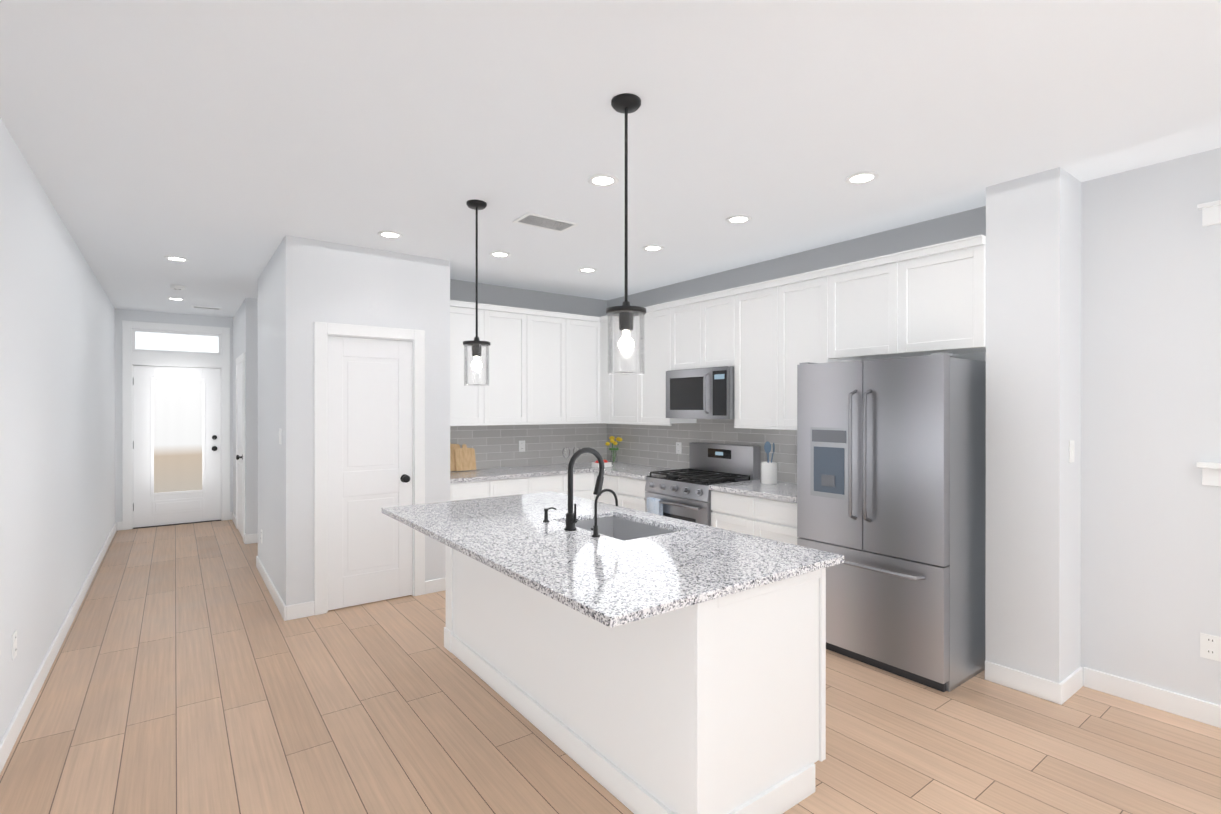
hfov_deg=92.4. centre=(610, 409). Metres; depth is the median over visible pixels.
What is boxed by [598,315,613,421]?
upper cabinet
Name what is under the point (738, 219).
recessed light
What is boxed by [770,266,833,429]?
upper cabinet
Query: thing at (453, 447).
cutting board
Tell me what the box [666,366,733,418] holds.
microwave
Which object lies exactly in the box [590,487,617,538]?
faucet
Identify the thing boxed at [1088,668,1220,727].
baseboard
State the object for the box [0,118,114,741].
wall
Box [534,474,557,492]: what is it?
base cabinet
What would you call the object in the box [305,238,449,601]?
wall
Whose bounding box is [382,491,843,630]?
island countertop
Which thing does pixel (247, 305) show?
wall
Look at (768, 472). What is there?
utensil crock
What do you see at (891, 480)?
fridge
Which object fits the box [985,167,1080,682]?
wall
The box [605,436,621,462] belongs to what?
flower vase
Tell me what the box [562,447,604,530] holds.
faucet
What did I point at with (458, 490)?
base cabinet
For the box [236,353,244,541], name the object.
door
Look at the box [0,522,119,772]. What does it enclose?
baseboard
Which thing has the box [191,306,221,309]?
ceiling vent
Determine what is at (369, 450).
pantry door
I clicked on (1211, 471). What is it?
window
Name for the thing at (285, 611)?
baseboard
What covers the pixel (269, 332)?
wall
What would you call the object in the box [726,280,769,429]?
upper cabinet
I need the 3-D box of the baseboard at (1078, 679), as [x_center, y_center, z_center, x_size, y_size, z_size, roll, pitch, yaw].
[2.430,1.450,3.082,0.300,0.105,0.018,0,0,-37]
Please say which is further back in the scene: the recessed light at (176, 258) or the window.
the recessed light at (176, 258)
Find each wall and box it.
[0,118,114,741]
[115,309,232,521]
[233,306,240,515]
[241,298,256,534]
[253,298,256,462]
[257,235,304,605]
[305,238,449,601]
[450,206,985,316]
[950,148,1220,704]
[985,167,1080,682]
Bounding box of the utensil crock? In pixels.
[761,441,776,483]
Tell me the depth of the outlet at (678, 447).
5.71 m
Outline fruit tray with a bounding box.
[592,459,611,467]
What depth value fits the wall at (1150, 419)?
2.96 m
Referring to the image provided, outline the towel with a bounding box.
[646,497,662,515]
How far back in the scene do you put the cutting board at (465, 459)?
5.55 m
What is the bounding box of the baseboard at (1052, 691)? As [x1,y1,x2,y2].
[985,661,1067,704]
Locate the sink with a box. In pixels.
[578,515,673,538]
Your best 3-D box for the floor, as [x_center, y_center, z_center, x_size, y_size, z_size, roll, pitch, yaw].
[-0.678,1.551,3.784,5.200,0.100,12.800,0,0,-37]
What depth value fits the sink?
3.26 m
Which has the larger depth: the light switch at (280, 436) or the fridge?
the light switch at (280, 436)
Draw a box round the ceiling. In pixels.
[0,0,1220,317]
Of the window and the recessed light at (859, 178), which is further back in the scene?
the recessed light at (859, 178)
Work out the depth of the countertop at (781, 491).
4.34 m
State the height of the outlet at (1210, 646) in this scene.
0.115 m
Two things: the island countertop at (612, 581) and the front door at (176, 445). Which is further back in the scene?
the front door at (176, 445)
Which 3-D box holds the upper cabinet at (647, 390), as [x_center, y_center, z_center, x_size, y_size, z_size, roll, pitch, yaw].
[0.542,-0.421,5.615,0.346,1.100,0.578,0,0,-37]
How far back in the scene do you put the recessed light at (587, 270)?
5.21 m
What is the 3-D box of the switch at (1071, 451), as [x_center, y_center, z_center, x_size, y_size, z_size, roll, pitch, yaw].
[2.434,0.222,3.085,0.072,0.115,0.012,0,0,-37]
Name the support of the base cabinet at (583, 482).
on the floor
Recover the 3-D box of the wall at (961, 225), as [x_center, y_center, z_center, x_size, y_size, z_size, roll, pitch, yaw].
[0.313,-1.107,4.444,2.117,0.265,4.017,0,0,-37]
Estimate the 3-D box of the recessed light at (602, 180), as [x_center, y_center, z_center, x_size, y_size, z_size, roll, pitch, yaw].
[-0.040,-1.234,3.157,0.168,0.006,0.168,0,0,-37]
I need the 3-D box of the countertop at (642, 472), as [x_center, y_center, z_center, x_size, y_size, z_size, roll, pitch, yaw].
[0.325,0.602,5.661,0.642,0.037,0.793,0,0,-37]
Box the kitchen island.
[444,547,826,813]
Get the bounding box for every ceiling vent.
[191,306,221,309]
[512,212,578,232]
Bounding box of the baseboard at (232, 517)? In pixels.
[230,512,235,525]
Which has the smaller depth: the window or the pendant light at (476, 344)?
the window
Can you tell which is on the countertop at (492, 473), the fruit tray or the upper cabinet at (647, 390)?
the fruit tray
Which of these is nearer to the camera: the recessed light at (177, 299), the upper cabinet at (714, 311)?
the upper cabinet at (714, 311)
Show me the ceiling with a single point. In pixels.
(224, 146)
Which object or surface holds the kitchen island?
on the floor
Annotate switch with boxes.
[279,429,281,443]
[1069,440,1074,462]
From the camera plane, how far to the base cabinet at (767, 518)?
4.09 m
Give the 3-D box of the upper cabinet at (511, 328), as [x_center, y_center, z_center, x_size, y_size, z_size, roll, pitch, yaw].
[-1.093,-0.422,5.683,0.560,1.100,0.346,0,0,-37]
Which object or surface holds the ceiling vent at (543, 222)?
in the ceiling
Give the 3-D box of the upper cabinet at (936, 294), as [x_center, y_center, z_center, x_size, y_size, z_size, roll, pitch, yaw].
[2.057,-0.658,3.579,0.346,0.620,0.545,0,0,-37]
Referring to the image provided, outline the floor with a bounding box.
[0,520,1220,813]
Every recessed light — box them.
[164,256,188,261]
[167,297,184,300]
[377,231,402,238]
[489,251,509,257]
[578,268,596,272]
[588,174,618,186]
[642,245,663,251]
[726,215,751,223]
[845,172,878,184]
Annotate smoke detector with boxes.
[170,285,184,289]
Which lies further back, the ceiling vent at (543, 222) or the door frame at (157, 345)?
the door frame at (157, 345)
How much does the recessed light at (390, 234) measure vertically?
0.006 m
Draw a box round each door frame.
[122,320,229,529]
[314,322,424,614]
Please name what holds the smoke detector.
attached to the ceiling
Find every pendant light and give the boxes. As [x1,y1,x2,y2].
[463,200,489,385]
[606,93,645,374]
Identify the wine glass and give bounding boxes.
[562,447,569,467]
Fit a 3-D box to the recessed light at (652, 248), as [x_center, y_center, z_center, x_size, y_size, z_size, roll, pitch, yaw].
[0.327,-1.236,4.490,0.168,0.006,0.168,0,0,-37]
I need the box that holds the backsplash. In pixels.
[450,419,796,482]
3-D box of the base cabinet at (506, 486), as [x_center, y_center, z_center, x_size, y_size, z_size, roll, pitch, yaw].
[-1.093,1.060,5.516,0.492,0.878,0.619,0,0,-37]
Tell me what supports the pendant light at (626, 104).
hanging from the ceiling
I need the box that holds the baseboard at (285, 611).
[256,556,291,620]
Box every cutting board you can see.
[450,442,459,470]
[454,444,475,470]
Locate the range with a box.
[644,442,759,525]
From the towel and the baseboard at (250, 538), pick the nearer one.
the towel
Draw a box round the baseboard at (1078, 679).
[1064,667,1087,698]
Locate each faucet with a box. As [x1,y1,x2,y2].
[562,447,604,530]
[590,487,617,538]
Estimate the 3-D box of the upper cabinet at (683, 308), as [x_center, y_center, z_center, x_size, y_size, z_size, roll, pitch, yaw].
[0.811,-0.661,5.253,0.346,0.620,0.436,0,0,-37]
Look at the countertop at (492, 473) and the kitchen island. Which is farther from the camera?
the countertop at (492, 473)
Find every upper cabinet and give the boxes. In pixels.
[450,300,489,425]
[490,304,533,425]
[534,310,573,425]
[574,314,597,421]
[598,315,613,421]
[614,316,629,421]
[630,302,701,425]
[674,297,693,369]
[694,288,733,368]
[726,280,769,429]
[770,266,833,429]
[834,255,885,361]
[886,234,985,357]
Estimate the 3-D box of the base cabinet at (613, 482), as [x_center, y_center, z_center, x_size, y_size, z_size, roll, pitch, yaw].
[0.199,1.059,5.822,0.653,0.878,0.476,0,0,-37]
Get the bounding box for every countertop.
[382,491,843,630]
[450,462,637,481]
[594,466,682,481]
[709,478,796,501]
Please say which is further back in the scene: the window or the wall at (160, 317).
the wall at (160, 317)
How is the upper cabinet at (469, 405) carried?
attached to the wall at (352, 285)
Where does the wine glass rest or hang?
on the countertop at (492, 473)
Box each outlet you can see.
[12,630,16,659]
[519,440,524,451]
[676,442,680,453]
[1200,633,1220,661]
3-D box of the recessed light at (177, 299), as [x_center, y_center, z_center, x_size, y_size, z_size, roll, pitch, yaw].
[-4.878,-1.239,6.575,0.168,0.006,0.168,0,0,-37]
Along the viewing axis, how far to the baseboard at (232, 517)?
7.73 m
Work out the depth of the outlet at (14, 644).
2.65 m
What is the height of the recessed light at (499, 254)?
0.006 m
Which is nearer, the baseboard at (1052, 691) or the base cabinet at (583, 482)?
the baseboard at (1052, 691)
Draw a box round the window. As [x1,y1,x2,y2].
[1196,200,1220,485]
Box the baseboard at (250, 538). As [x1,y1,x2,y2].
[244,533,257,543]
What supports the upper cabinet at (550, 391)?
attached to the kitchen
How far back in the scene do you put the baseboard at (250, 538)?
6.52 m
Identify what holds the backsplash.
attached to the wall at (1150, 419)
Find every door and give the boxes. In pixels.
[133,366,220,527]
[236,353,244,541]
[328,336,411,609]
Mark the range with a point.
(685, 495)
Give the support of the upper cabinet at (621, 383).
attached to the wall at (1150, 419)
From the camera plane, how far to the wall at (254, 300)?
6.56 m
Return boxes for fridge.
[797,352,985,691]
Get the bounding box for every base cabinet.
[450,482,497,500]
[498,478,533,495]
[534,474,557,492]
[558,470,593,499]
[594,470,621,506]
[622,478,647,511]
[711,490,745,533]
[746,498,799,544]
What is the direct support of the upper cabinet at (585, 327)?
attached to the kitchen
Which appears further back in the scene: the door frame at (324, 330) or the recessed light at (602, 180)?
the door frame at (324, 330)
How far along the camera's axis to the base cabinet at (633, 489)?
5.32 m
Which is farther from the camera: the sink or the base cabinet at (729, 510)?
the base cabinet at (729, 510)
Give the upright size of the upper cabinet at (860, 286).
0.620 m
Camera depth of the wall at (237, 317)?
7.63 m

